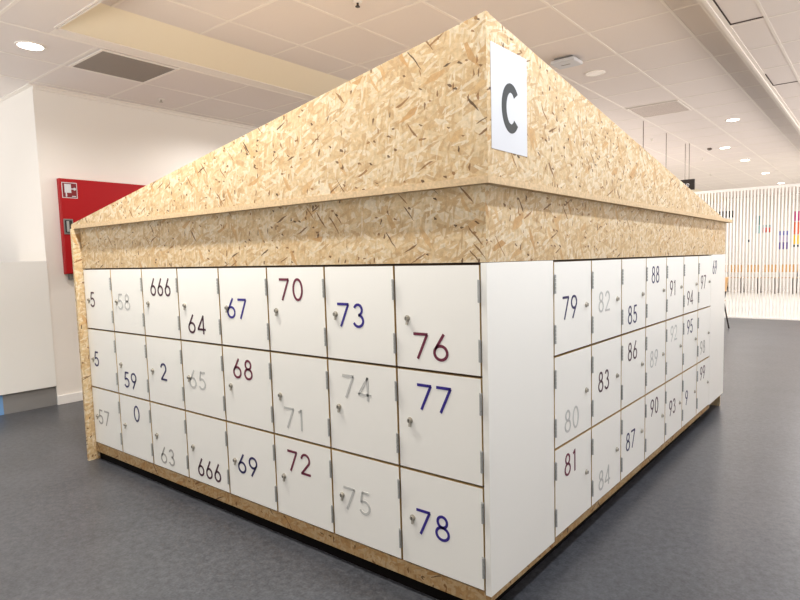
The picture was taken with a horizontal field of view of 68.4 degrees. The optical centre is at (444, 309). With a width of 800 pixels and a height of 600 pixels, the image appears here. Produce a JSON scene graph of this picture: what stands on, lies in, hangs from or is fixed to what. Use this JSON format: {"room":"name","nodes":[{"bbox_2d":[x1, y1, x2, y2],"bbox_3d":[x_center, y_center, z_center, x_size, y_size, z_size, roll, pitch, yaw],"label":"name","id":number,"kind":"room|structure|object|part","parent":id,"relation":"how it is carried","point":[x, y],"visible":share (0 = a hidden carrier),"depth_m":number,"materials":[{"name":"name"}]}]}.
{"room":"locker area","nodes":[
{"label":"locker area","id":0,"kind":"room"},
{"bbox_2d":[0,91,37,261],"bbox_3d":[-4.681,-0.752,5.999,3.137,3.009,0.177,3,6,37],"label":"wall","id":1,"kind":"structure","parent":0,"point":[18,242],"depth_m":5.17,"materials":[{"name":"white paint"}]},
{"bbox_2d":[24,87,252,395],"bbox_3d":[1.907,-1.420,11.977,0.177,3.009,17.709,3,6,37],"label":"wall","id":2,"kind":"structure","parent":0,"point":[70,137],"depth_m":5.10,"materials":[{"name":"white paint"}]},
{"bbox_2d":[57,392,82,404],"bbox_3d":[2.015,0.043,12.046,0.016,0.078,17.713,3,6,37],"label":"baseboard","id":3,"kind":"structure","parent":2,"relation":"attached to","point":[78,396],"depth_m":5.07,"materials":[{"name":"white"}]},
{"bbox_2d":[57,178,145,279],"bbox_3d":[-2.933,-0.718,5.349,0.080,0.854,0.993,3,6,37],"label":"cabinet","id":4,"kind":"object","parent":2,"relation":"attached to","point":[77,199],"visible":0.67,"depth_m":5.03,"materials":[{"name":"red metal"}]},
{"bbox_2d":[0,0,799,203],"bbox_3d":[2.420,-2.523,11.253,8.062,0.058,18.063,3,6,37],"label":"trim","id":5,"kind":"structure","parent":2,"relation":"attached to","point":[708,6],"depth_m":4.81,"materials":[{"name":"beige metal"}]},
{"bbox_2d":[0,290,799,599],"bbox_3d":[3.077,0.324,9.279,11.682,0.044,21.771,3,6,37],"label":"floor","id":6,"kind":"structure","parent":0,"point":[715,515],"depth_m":2.58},
{"bbox_2d":[0,261,56,414],"bbox_3d":[-4.543,0.329,3.843,0.630,1.226,3.264,3,6,37],"label":"counter","id":7,"kind":"object","parent":6,"relation":"on","point":[27,362],"depth_m":4.80,"materials":[{"name":"white laminate"}]},
{"bbox_3d":[-4.424,0.883,3.572,0.034,0.164,2.885,3,6,37],"label":"kick plate","id":8,"kind":"part","parent":7,"relation":"part of","materials":[{"name":"blue"}]},
{"bbox_3d":[-3.444,0.748,4.870,0.034,0.164,0.379,3,6,37],"label":"kick plate","id":9,"kind":"part","parent":7,"relation":"part of","materials":[{"name":"grey"}]},
{"bbox_2d":[70,10,732,599],"bbox_3d":[-0.014,-0.109,3.973,2.919,1.880,3.407,3,6,37],"label":"cabinet frame","id":10,"kind":"object","parent":6,"relation":"on","point":[396,163],"visible":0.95,"depth_m":2.10,"materials":[{"name":"beige wood"}]},
{"bbox_2d":[92,386,122,451],"bbox_3d":[-1.868,0.626,3.618,0.352,0.345,0.425,3,6,37],"label":"locker","id":11,"kind":"object","parent":10,"relation":"on","point":[107,412],"visible":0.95,"depth_m":3.45,"materials":[{"name":"white laminate"}]},
{"bbox_2d":[88,328,118,391],"bbox_3d":[-1.875,0.278,3.587,0.352,0.352,0.425,3,6,37],"label":"locker","id":12,"kind":"object","parent":11,"relation":"on","point":[102,343],"visible":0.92,"depth_m":3.42,"materials":[{"name":"white laminate"}]},
{"bbox_2d":[83,267,159,330],"bbox_3d":[-1.883,-0.074,3.557,0.352,0.353,0.425,3,6,37],"label":"locker","id":13,"kind":"object","parent":12,"relation":"on","point":[97,282],"visible":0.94,"depth_m":3.39,"materials":[{"name":"white laminate"}]},
{"bbox_3d":[-2.000,-0.058,3.402,0.344,0.345,0.017,3,6,37],"label":"door","id":14,"kind":"part","parent":13,"relation":"part of","materials":[{"name":"white laminate"}]},
{"bbox_3d":[-1.170,0.084,4.832,0.020,1.396,3.354,3,6,37],"label":"panel","id":15,"kind":"part","parent":10,"relation":"part of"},
{"bbox_2d":[119,393,153,462],"bbox_3d":[-1.585,0.638,3.406,0.352,0.345,0.425,3,6,37],"label":"locker","id":16,"kind":"object","parent":10,"relation":"on","point":[136,421],"visible":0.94,"depth_m":3.24,"materials":[{"name":"white laminate"}]},
{"bbox_2d":[115,331,149,399],"bbox_3d":[-1.593,0.290,3.376,0.352,0.352,0.425,3,6,37],"label":"locker","id":17,"kind":"object","parent":16,"relation":"on","point":[131,348],"visible":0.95,"depth_m":3.21,"materials":[{"name":"white laminate"}]},
{"bbox_2d":[111,267,173,334],"bbox_3d":[-1.601,-0.062,3.345,0.352,0.353,0.425,3,6,37],"label":"locker","id":18,"kind":"object","parent":17,"relation":"on","point":[127,286],"visible":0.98,"depth_m":3.17,"materials":[{"name":"white laminate"}]},
{"bbox_3d":[-1.718,-0.046,3.190,0.344,0.345,0.017,3,6,37],"label":"door","id":19,"kind":"part","parent":18,"relation":"part of","materials":[{"name":"white laminate"}]},
{"bbox_2d":[150,401,189,476],"bbox_3d":[-1.303,0.651,3.195,0.352,0.345,0.425,3,6,37],"label":"locker","id":20,"kind":"object","parent":10,"relation":"on","point":[169,424],"visible":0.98,"depth_m":3.02,"materials":[{"name":"white laminate"}]},
{"bbox_2d":[146,335,185,408],"bbox_3d":[-1.311,0.302,3.164,0.352,0.352,0.425,3,6,37],"label":"locker","id":21,"kind":"object","parent":20,"relation":"on","point":[164,354],"visible":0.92,"depth_m":2.99,"materials":[{"name":"white laminate"}]},
{"bbox_2d":[142,266,226,338],"bbox_3d":[-1.318,-0.050,3.133,0.352,0.353,0.425,3,6,37],"label":"locker","id":22,"kind":"object","parent":21,"relation":"on","point":[160,285],"visible":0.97,"depth_m":2.96,"materials":[{"name":"white laminate"}]},
{"bbox_3d":[-1.435,-0.033,2.978,0.344,0.345,0.017,3,6,37],"label":"door","id":23,"kind":"part","parent":22,"relation":"part of","materials":[{"name":"white laminate"}]},
{"bbox_2d":[186,411,230,492],"bbox_3d":[-1.021,0.663,2.983,0.352,0.345,0.425,3,6,37],"label":"locker","id":24,"kind":"object","parent":10,"relation":"on","point":[207,436],"visible":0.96,"depth_m":2.81,"materials":[{"name":"white laminate"}]},
{"bbox_2d":[182,340,226,419],"bbox_3d":[-1.028,0.315,2.952,0.352,0.352,0.425,3,6,37],"label":"locker","id":25,"kind":"object","parent":24,"relation":"on","point":[203,363],"visible":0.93,"depth_m":2.78,"materials":[{"name":"white laminate"}]},
{"bbox_2d":[177,265,281,343],"bbox_3d":[-1.036,-0.037,2.921,0.352,0.353,0.425,3,6,37],"label":"locker","id":26,"kind":"object","parent":25,"relation":"on","point":[198,287],"visible":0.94,"depth_m":2.75,"materials":[{"name":"white laminate"}]},
{"bbox_3d":[-1.153,-0.021,2.766,0.344,0.345,0.017,3,6,37],"label":"door","id":27,"kind":"part","parent":26,"relation":"part of","materials":[{"name":"white laminate"}]},
{"bbox_2d":[227,421,277,510],"bbox_3d":[-0.739,0.676,2.771,0.352,0.345,0.425,3,6,37],"label":"locker","id":28,"kind":"object","parent":10,"relation":"on","point":[252,450],"visible":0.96,"depth_m":2.60,"materials":[{"name":"white laminate"}]},
{"bbox_2d":[223,345,274,431],"bbox_3d":[-0.746,0.328,2.740,0.352,0.352,0.425,3,6,37],"label":"locker","id":29,"kind":"object","parent":28,"relation":"on","point":[247,371],"visible":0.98,"depth_m":2.57,"materials":[{"name":"white laminate"}]},
{"bbox_2d":[218,265,305,349],"bbox_3d":[-0.754,-0.025,2.709,0.352,0.353,0.425,3,6,37],"label":"locker","id":30,"kind":"object","parent":29,"relation":"on","point":[244,303],"visible":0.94,"depth_m":2.54,"materials":[{"name":"white laminate"}]},
{"bbox_3d":[-0.871,-0.008,2.555,0.344,0.345,0.017,3,6,37],"label":"door","id":31,"kind":"part","parent":30,"relation":"part of","materials":[{"name":"white laminate"}]},
{"bbox_3d":[-1.038,-0.675,2.575,2.916,0.462,0.018,3,6,37],"label":"gable panel","id":32,"kind":"part","parent":10,"relation":"part of","materials":[{"name":"beige wood"}]},
{"bbox_3d":[-0.992,0.885,2.746,2.824,0.054,0.026,3,6,37],"label":"board","id":33,"kind":"part","parent":10,"relation":"part of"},
{"bbox_2d":[275,434,334,532],"bbox_3d":[-0.456,0.688,2.559,0.352,0.345,0.425,3,6,37],"label":"locker","id":34,"kind":"object","parent":10,"relation":"on","point":[304,468],"visible":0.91,"depth_m":2.39,"materials":[{"name":"white laminate"}]},
{"bbox_2d":[271,351,331,446],"bbox_3d":[-0.464,0.340,2.529,0.352,0.352,0.425,3,6,37],"label":"locker","id":35,"kind":"object","parent":34,"relation":"on","point":[300,382],"visible":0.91,"depth_m":2.36,"materials":[{"name":"white laminate"}]},
{"bbox_2d":[267,264,367,356],"bbox_3d":[-0.471,-0.012,2.498,0.352,0.353,0.425,3,6,37],"label":"locker","id":36,"kind":"object","parent":35,"relation":"on","point":[296,294],"visible":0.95,"depth_m":2.33,"materials":[{"name":"white laminate"}]},
{"bbox_3d":[-0.589,0.004,2.343,0.344,0.345,0.017,3,6,37],"label":"door","id":37,"kind":"part","parent":36,"relation":"part of","materials":[{"name":"white laminate"}]},
{"bbox_2d":[332,448,402,558],"bbox_3d":[-0.174,0.701,2.347,0.352,0.345,0.425,3,6,37],"label":"locker","id":38,"kind":"object","parent":10,"relation":"on","point":[367,490],"visible":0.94,"depth_m":2.17,"materials":[{"name":"white laminate"}]},
{"bbox_2d":[328,358,399,463],"bbox_3d":[-0.181,0.352,2.317,0.352,0.352,0.425,3,6,37],"label":"locker","id":39,"kind":"object","parent":38,"relation":"on","point":[364,398],"visible":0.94,"depth_m":2.15,"materials":[{"name":"white laminate"}]},
{"bbox_2d":[325,263,435,365],"bbox_3d":[-0.189,0.000,2.286,0.352,0.353,0.425,3,6,37],"label":"locker","id":40,"kind":"object","parent":39,"relation":"on","point":[360,299],"visible":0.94,"depth_m":2.12,"materials":[{"name":"white laminate"}]},
{"bbox_3d":[-0.306,0.017,2.131,0.344,0.345,0.017,3,6,37],"label":"door","id":41,"kind":"part","parent":40,"relation":"part of","materials":[{"name":"white laminate"}]},
{"bbox_2d":[401,466,485,589],"bbox_3d":[0.108,0.713,2.136,0.352,0.345,0.425,3,6,37],"label":"locker","id":42,"kind":"object","parent":10,"relation":"on","point":[443,518],"visible":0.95,"depth_m":1.96,"materials":[{"name":"white laminate"}]},
{"bbox_2d":[398,366,483,485],"bbox_3d":[0.101,0.365,2.105,0.352,0.352,0.425,3,6,37],"label":"locker","id":43,"kind":"object","parent":42,"relation":"on","point":[441,413],"visible":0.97,"depth_m":1.93,"materials":[{"name":"white laminate"}]},
{"bbox_2d":[395,262,493,375],"bbox_3d":[0.093,0.013,2.074,0.352,0.353,0.425,3,6,37],"label":"locker","id":44,"kind":"object","parent":43,"relation":"on","point":[439,319],"visible":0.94,"depth_m":1.90,"materials":[{"name":"white laminate"}]},
{"bbox_2d":[490,41,526,156],"bbox_3d":[0.200,-0.635,1.795,0.002,0.304,0.213,3,6,37],"label":"sign","id":45,"kind":"object","parent":10,"relation":"attached to","point":[508,70],"visible":1,"depth_m":1.79,"materials":[{"name":"white"}]},
{"bbox_3d":[0.264,0.370,2.008,0.021,1.065,0.448,3,6,37],"label":"panel","id":46,"kind":"part","parent":10,"relation":"part of","materials":[{"name":"white laminate"}]},
{"bbox_2d":[554,429,590,536],"bbox_3d":[0.357,0.678,2.471,0.425,0.345,0.344,3,6,37],"label":"locker","id":47,"kind":"object","parent":10,"relation":"on","point":[572,459],"visible":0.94,"depth_m":2.33,"materials":[{"name":"white laminate"}]},
{"bbox_2d":[554,345,590,448],"bbox_3d":[0.349,0.330,2.441,0.425,0.352,0.344,3,6,37],"label":"locker","id":48,"kind":"object","parent":47,"relation":"on","point":[572,369],"visible":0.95,"depth_m":2.30,"materials":[{"name":"white laminate"}]},
{"bbox_2d":[509,260,590,355],"bbox_3d":[0.341,-0.022,2.410,0.425,0.353,0.344,3,6,37],"label":"locker","id":49,"kind":"object","parent":48,"relation":"on","point":[571,278],"visible":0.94,"depth_m":2.27,"materials":[{"name":"white laminate"}]},
{"bbox_3d":[0.497,-0.015,2.293,0.017,0.345,0.335,3,6,37],"label":"door","id":50,"kind":"part","parent":49,"relation":"part of","materials":[{"name":"white laminate"}]},
{"bbox_3d":[1.002,0.804,3.023,0.026,0.027,2.875,3,6,37],"label":"board","id":51,"kind":"part","parent":10,"relation":"part of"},
{"bbox_2d":[589,411,620,505],"bbox_3d":[0.563,0.650,2.745,0.425,0.345,0.344,3,6,37],"label":"locker","id":52,"kind":"object","parent":10,"relation":"on","point":[605,435],"visible":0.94,"depth_m":2.61,"materials":[{"name":"white laminate"}]},
{"bbox_2d":[587,336,620,425],"bbox_3d":[0.556,0.301,2.715,0.425,0.352,0.344,3,6,37],"label":"locker","id":53,"kind":"object","parent":52,"relation":"on","point":[605,354],"visible":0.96,"depth_m":2.58,"materials":[{"name":"white laminate"}]},
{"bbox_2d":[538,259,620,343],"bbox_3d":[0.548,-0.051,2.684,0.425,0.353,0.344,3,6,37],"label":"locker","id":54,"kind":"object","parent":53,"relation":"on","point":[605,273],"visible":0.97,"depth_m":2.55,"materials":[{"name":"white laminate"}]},
{"bbox_3d":[0.704,-0.044,2.567,0.017,0.345,0.335,3,6,37],"label":"door","id":55,"kind":"part","parent":54,"relation":"part of","materials":[{"name":"white laminate"}]},
{"bbox_3d":[1.046,-0.751,2.932,0.018,0.460,3.065,3,6,37],"label":"gable panel","id":56,"kind":"part","parent":10,"relation":"part of","materials":[{"name":"beige wood"}]},
{"bbox_2d":[618,396,644,479],"bbox_3d":[0.770,0.621,3.019,0.425,0.345,0.344,3,6,37],"label":"locker","id":57,"kind":"object","parent":10,"relation":"on","point":[632,435],"visible":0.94,"depth_m":2.88,"materials":[{"name":"white laminate"}]},
{"bbox_2d":[617,328,644,408],"bbox_3d":[0.762,0.273,2.988,0.425,0.352,0.344,3,6,37],"label":"locker","id":58,"kind":"object","parent":57,"relation":"on","point":[632,342],"visible":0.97,"depth_m":2.85,"materials":[{"name":"white laminate"}]},
{"bbox_2d":[596,258,645,333],"bbox_3d":[0.755,-0.079,2.958,0.425,0.353,0.344,3,6,37],"label":"locker","id":59,"kind":"object","parent":58,"relation":"on","point":[633,270],"visible":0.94,"depth_m":2.82,"materials":[{"name":"white laminate"}]},
{"bbox_3d":[0.911,-0.072,2.841,0.017,0.345,0.335,3,6,37],"label":"door","id":60,"kind":"part","parent":59,"relation":"part of","materials":[{"name":"white laminate"}]},
{"bbox_2d":[643,384,664,459],"bbox_3d":[0.977,0.593,3.293,0.425,0.345,0.344,3,6,37],"label":"locker","id":61,"kind":"object","parent":10,"relation":"on","point":[654,399],"visible":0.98,"depth_m":3.16,"materials":[{"name":"white laminate"}]},
{"bbox_2d":[642,321,665,393],"bbox_3d":[0.969,0.244,3.262,0.425,0.352,0.344,3,6,37],"label":"locker","id":62,"kind":"object","parent":61,"relation":"on","point":[655,334],"visible":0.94,"depth_m":3.13,"materials":[{"name":"white laminate"}]},
{"bbox_2d":[627,257,665,325],"bbox_3d":[0.962,-0.107,3.231,0.425,0.353,0.344,3,6,37],"label":"locker","id":63,"kind":"object","parent":62,"relation":"on","point":[655,266],"visible":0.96,"depth_m":3.10,"materials":[{"name":"white laminate"}]},
{"bbox_3d":[1.117,-0.101,3.115,0.017,0.345,0.335,3,6,37],"label":"door","id":64,"kind":"part","parent":63,"relation":"part of","materials":[{"name":"white laminate"}]},
{"bbox_2d":[663,373,681,441],"bbox_3d":[1.184,0.564,3.567,0.425,0.345,0.344,3,6,37],"label":"locker","id":65,"kind":"object","parent":10,"relation":"on","point":[673,387],"visible":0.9,"depth_m":3.43,"materials":[{"name":"white laminate"}]},
{"bbox_2d":[664,315,682,381],"bbox_3d":[1.176,0.216,3.536,0.425,0.352,0.344,3,6,37],"label":"locker","id":66,"kind":"object","parent":65,"relation":"on","point":[674,326],"visible":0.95,"depth_m":3.40,"materials":[{"name":"white laminate"}]},
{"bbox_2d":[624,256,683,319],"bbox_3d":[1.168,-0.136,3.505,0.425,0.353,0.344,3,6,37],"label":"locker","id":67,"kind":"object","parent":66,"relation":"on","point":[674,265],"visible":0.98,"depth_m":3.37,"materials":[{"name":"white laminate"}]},
{"bbox_3d":[1.324,-0.129,3.389,0.017,0.345,0.335,3,6,37],"label":"door","id":68,"kind":"part","parent":67,"relation":"part of","materials":[{"name":"white laminate"}]},
{"bbox_2d":[681,365,696,426],"bbox_3d":[1.390,0.535,3.841,0.425,0.345,0.344,3,6,37],"label":"locker","id":69,"kind":"object","parent":10,"relation":"on","point":[689,376],"visible":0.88,"depth_m":3.71,"materials":[{"name":"white laminate"}]},
{"bbox_2d":[680,311,697,371],"bbox_3d":[1.383,0.187,3.810,0.425,0.352,0.344,3,6,37],"label":"locker","id":70,"kind":"object","parent":69,"relation":"on","point":[689,347],"visible":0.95,"depth_m":3.67,"materials":[{"name":"white laminate"}]},
{"bbox_2d":[653,256,698,313],"bbox_3d":[1.375,-0.165,3.779,0.425,0.353,0.344,3,6,37],"label":"locker","id":71,"kind":"object","parent":70,"relation":"on","point":[690,276],"visible":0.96,"depth_m":3.65,"materials":[{"name":"white laminate"}]},
{"bbox_3d":[1.531,-0.158,3.662,0.017,0.345,0.335,3,6,37],"label":"door","id":72,"kind":"part","parent":71,"relation":"part of","materials":[{"name":"white laminate"}]},
{"bbox_3d":[0.972,-0.004,5.304,2.833,1.396,0.017,3,6,37],"label":"panel","id":73,"kind":"part","parent":10,"relation":"part of","materials":[{"name":"white laminate"}]},
{"bbox_2d":[695,357,708,414],"bbox_3d":[1.597,0.507,4.115,0.425,0.345,0.344,3,6,37],"label":"locker","id":74,"kind":"object","parent":10,"relation":"on","point":[702,382],"visible":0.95,"depth_m":3.98,"materials":[{"name":"white laminate"}]},
{"bbox_2d":[695,306,709,362],"bbox_3d":[1.590,0.159,4.084,0.425,0.352,0.344,3,6,37],"label":"locker","id":75,"kind":"object","parent":74,"relation":"on","point":[703,320],"visible":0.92,"depth_m":3.95,"materials":[{"name":"white laminate"}]},
{"bbox_2d":[689,255,710,308],"bbox_3d":[1.582,-0.193,4.053,0.425,0.353,0.344,3,6,37],"label":"locker","id":76,"kind":"object","parent":75,"relation":"on","point":[704,261],"visible":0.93,"depth_m":3.92,"materials":[{"name":"white laminate"}]},
{"bbox_3d":[1.738,-0.186,3.936,0.017,0.345,0.335,3,6,37],"label":"door","id":77,"kind":"part","parent":76,"relation":"part of","materials":[{"name":"white laminate"}]},
{"bbox_3d":[1.982,0.131,4.285,0.023,1.060,0.447,3,6,37],"label":"panel","id":78,"kind":"part","parent":10,"relation":"part of","materials":[{"name":"white laminate"}]},
{"bbox_2d":[725,277,729,327],"bbox_3d":[4.100,-0.096,9.019,0.462,0.799,0.412,3,6,37],"label":"chair","id":79,"kind":"object","parent":6,"relation":"on","point":[726,278],"visible":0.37,"depth_m":9.03,"materials":[{"name":"brown wood"}]},
{"bbox_3d":[4.247,-0.382,8.879,0.079,0.212,0.389,3,6,37],"label":"backrest","id":80,"kind":"part","parent":79,"relation":"part of","materials":[{"name":"brown wood"}]},
{"bbox_2d":[731,265,743,292],"bbox_3d":[8.368,-0.879,16.879,0.412,0.799,0.462,3,6,37],"label":"chair","id":81,"kind":"object","parent":6,"relation":"on","point":[731,265],"visible":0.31,"depth_m":16.99,"materials":[{"name":"brown wood"}]},
{"bbox_3d":[8.476,-1.187,17.006,0.389,0.212,0.079,3,6,37],"label":"backrest","id":82,"kind":"part","parent":81,"relation":"part of","materials":[{"name":"brown wood"}]},
{"bbox_2d":[694,183,799,320],"bbox_3d":[5.751,-0.963,9.963,4.071,2.283,0.053,3,6,37],"label":"slatted screen","id":83,"kind":"object","parent":6,"relation":"on","point":[797,185],"visible":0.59,"depth_m":10.16,"materials":[{"name":"white wood"}]},
{"bbox_3d":[5.727,-2.078,9.866,4.071,0.044,0.053,3,6,37],"label":"rail","id":84,"kind":"part","parent":83,"relation":"part of","materials":[{"name":"white"}]},
{"bbox_3d":[5.776,0.161,10.062,4.071,0.027,0.053,3,6,37],"label":"rail","id":85,"kind":"part","parent":83,"relation":"part of","materials":[{"name":"white"}]},
{"bbox_2d":[744,265,760,293],"bbox_3d":[8.707,-0.864,16.625,0.412,0.799,0.462,3,6,37],"label":"chair","id":86,"kind":"object","parent":6,"relation":"on","point":[747,265],"visible":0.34,"depth_m":16.69,"materials":[{"name":"brown wood"}]},
{"bbox_3d":[8.816,-1.172,16.751,0.389,0.212,0.079,3,6,37],"label":"backrest","id":87,"kind":"part","parent":86,"relation":"part of","materials":[{"name":"brown wood"}]},
{"bbox_2d":[760,264,776,293],"bbox_3d":[9.047,-0.849,16.370,0.412,0.799,0.462,3,6,37],"label":"chair","id":88,"kind":"object","parent":6,"relation":"on","point":[776,264],"visible":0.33,"depth_m":16.46,"materials":[{"name":"brown wood"}]},
{"bbox_3d":[9.156,-1.157,16.497,0.389,0.212,0.079,3,6,37],"label":"backrest","id":89,"kind":"part","parent":88,"relation":"part of","materials":[{"name":"brown wood"}]},
{"bbox_2d":[778,264,793,293],"bbox_3d":[9.387,-0.834,16.115,0.412,0.799,0.462,3,6,37],"label":"chair","id":90,"kind":"object","parent":6,"relation":"on","point":[782,264],"visible":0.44,"depth_m":16.25,"materials":[{"name":"brown wood"}]},
{"bbox_3d":[9.495,-1.142,16.242,0.389,0.212,0.079,3,6,37],"label":"backrest","id":91,"kind":"part","parent":90,"relation":"part of","materials":[{"name":"brown wood"}]},
{"bbox_2d":[796,264,797,292],"bbox_3d":[9.726,-0.819,15.860,0.412,0.799,0.462,3,6,37],"label":"chair","id":92,"kind":"object","parent":6,"relation":"on","point":[797,264],"visible":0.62,"depth_m":16.08,"materials":[{"name":"brown wood"}]},
{"bbox_2d":[0,0,799,203],"bbox_3d":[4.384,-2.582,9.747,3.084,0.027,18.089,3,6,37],"label":"ceiling","id":93,"kind":"structure","parent":0,"point":[289,20],"depth_m":4.54,"materials":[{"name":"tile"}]},
{"bbox_2d":[14,41,45,50],"bbox_3d":[-2.776,-1.766,3.930,0.178,0.007,0.178,3,6,37],"label":"recessed light","id":94,"kind":"object","parent":93,"relation":"in","point":[28,45],"visible":1,"depth_m":3.92,"materials":[{"name":"beige plastic"}]},
{"bbox_2d":[17,43,43,49],"bbox_3d":[-2.776,-1.766,3.930,0.145,0.004,0.145,3,6,37],"label":"diffuser","id":95,"kind":"object","parent":94,"relation":"attached to","point":[28,46],"depth_m":3.93,"materials":[{"name":"white plastic"}]},
{"bbox_2d":[68,49,179,83],"bbox_3d":[-2.398,-1.811,4.393,0.549,0.007,0.559,3,6,37],"label":"ceiling vent","id":96,"kind":"object","parent":93,"relation":"in","point":[104,62],"visible":1,"depth_m":4.37,"materials":[{"name":"beige metal"}]},
{"bbox_2d":[353,0,361,7],"bbox_3d":[-0.546,-1.913,3.679,0.059,0.030,0.059,3,6,37],"label":"sprinkler","id":97,"kind":"object","parent":93,"relation":"attached to","point":[357,2],"visible":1,"depth_m":3.67,"materials":[{"name":"silver metal"}]},
{"bbox_2d":[0,0,799,202],"bbox_3d":[2.885,-2.391,8.863,11.682,0.136,21.328,3,6,37],"label":"ceiling grid","id":98,"kind":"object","parent":93,"relation":"attached to","point":[14,2],"depth_m":4.63,"materials":[{"name":"beige metal"}]},
{"bbox_2d":[551,55,582,69],"bbox_3d":[1.005,-2.036,4.828,0.212,0.046,0.177,3,6,37],"label":"box","id":99,"kind":"object","parent":93,"relation":"attached to","point":[568,61],"visible":1,"depth_m":4.79,"materials":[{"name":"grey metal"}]},
{"bbox_2d":[585,70,604,76],"bbox_3d":[1.339,-2.101,5.220,0.178,0.007,0.178,3,6,37],"label":"recessed light","id":100,"kind":"object","parent":93,"relation":"in","point":[593,73],"visible":1,"depth_m":5.21,"materials":[{"name":"beige plastic"}]},
{"bbox_2d":[587,71,602,75],"bbox_3d":[1.339,-2.102,5.220,0.145,0.004,0.145,3,6,37],"label":"diffuser","id":101,"kind":"object","parent":100,"relation":"attached to","point":[590,73],"depth_m":5.22,"materials":[{"name":"beige plastic"}]},
{"bbox_2d":[643,121,666,157],"bbox_3d":[2.720,-1.829,7.572,0.035,1.020,1.195,3,6,37],"label":"hanging rod","id":102,"kind":"object","parent":93,"relation":"hanging from","point":[643,121],"visible":0.16,"depth_m":7.17,"materials":[{"name":"black metal"}]},
{"bbox_2d":[626,100,691,117],"bbox_3d":[2.404,-2.239,6.571,0.558,0.007,0.558,3,6,37],"label":"ceiling vent","id":103,"kind":"object","parent":93,"relation":"in","point":[670,107],"visible":1,"depth_m":6.55,"materials":[{"name":"beige metal"}]},
{"bbox_2d":[680,143,694,189],"bbox_3d":[3.410,-2.126,8.849,0.697,0.682,0.036,3,6,37],"label":"hanging sign","id":104,"kind":"object","parent":93,"relation":"hanging from","point":[690,183],"visible":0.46,"depth_m":8.68,"materials":[{"name":"black"}]},
{"bbox_2d":[725,118,740,121],"bbox_3d":[3.528,-2.320,7.174,0.167,0.007,0.167,3,6,37],"label":"recessed light","id":105,"kind":"object","parent":93,"relation":"in","point":[730,119],"visible":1,"depth_m":7.15,"materials":[{"name":"beige"}]},
{"bbox_2d":[713,0,797,85],"bbox_3d":[2.322,-1.908,4.275,0.195,0.003,2.336,3,6,37],"label":"trim","id":106,"kind":"structure","parent":93,"relation":"attached to","point":[714,1],"depth_m":3.76,"materials":[{"name":"brown"}]},
{"bbox_2d":[710,194,799,290],"bbox_3d":[9.367,-2.069,17.522,11.682,3.009,0.177,3,6,37],"label":"wall","id":107,"kind":"structure","parent":0,"point":[788,194],"depth_m":17.42,"materials":[{"name":"white"}]},
{"bbox_2d":[60,3,726,202],"bbox_3d":[3.090,-2.571,10.753,0.279,0.150,18.045,3,6,37],"label":"ceiling light","id":108,"kind":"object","parent":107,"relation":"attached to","point":[104,22],"depth_m":4.25,"materials":[{"name":"beige"}]},
{"bbox_2d":[719,211,733,217],"bbox_3d":[8.556,-2.900,17.919,0.540,0.204,0.026,3,6,37],"label":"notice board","id":109,"kind":"object","parent":107,"relation":"attached to","point":[720,211],"visible":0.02,"depth_m":17.89,"materials":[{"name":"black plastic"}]},
{"bbox_2d":[756,215,759,233],"bbox_3d":[9.322,-2.519,17.390,0.159,0.531,0.012,3,6,37],"label":"poster","id":110,"kind":"object","parent":107,"relation":"attached to","point":[759,215],"visible":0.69,"depth_m":17.40,"materials":[{"name":"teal paper"}]},
{"bbox_2d":[762,225,770,232],"bbox_3d":[9.494,-2.379,17.274,0.230,0.230,0.012,3,6,37],"label":"poster","id":111,"kind":"object","parent":107,"relation":"attached to","point":[763,225],"visible":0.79,"depth_m":17.28,"materials":[{"name":"red paper"}]},
{"bbox_2d":[779,231,787,249],"bbox_3d":[9.855,-2.015,17.039,0.283,0.540,0.012,3,6,37],"label":"poster","id":112,"kind":"object","parent":107,"relation":"attached to","point":[779,231],"visible":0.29,"depth_m":17.04,"materials":[{"name":"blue paper"}]},
{"bbox_2d":[791,211,799,246],"bbox_3d":[10.287,-2.300,16.683,0.726,1.027,0.012,3,6,37],"label":"poster","id":113,"kind":"object","parent":107,"relation":"attached to","point":[794,211],"visible":0.32,"depth_m":16.83,"materials":[{"name":"multicoloured paper"}]}
]}

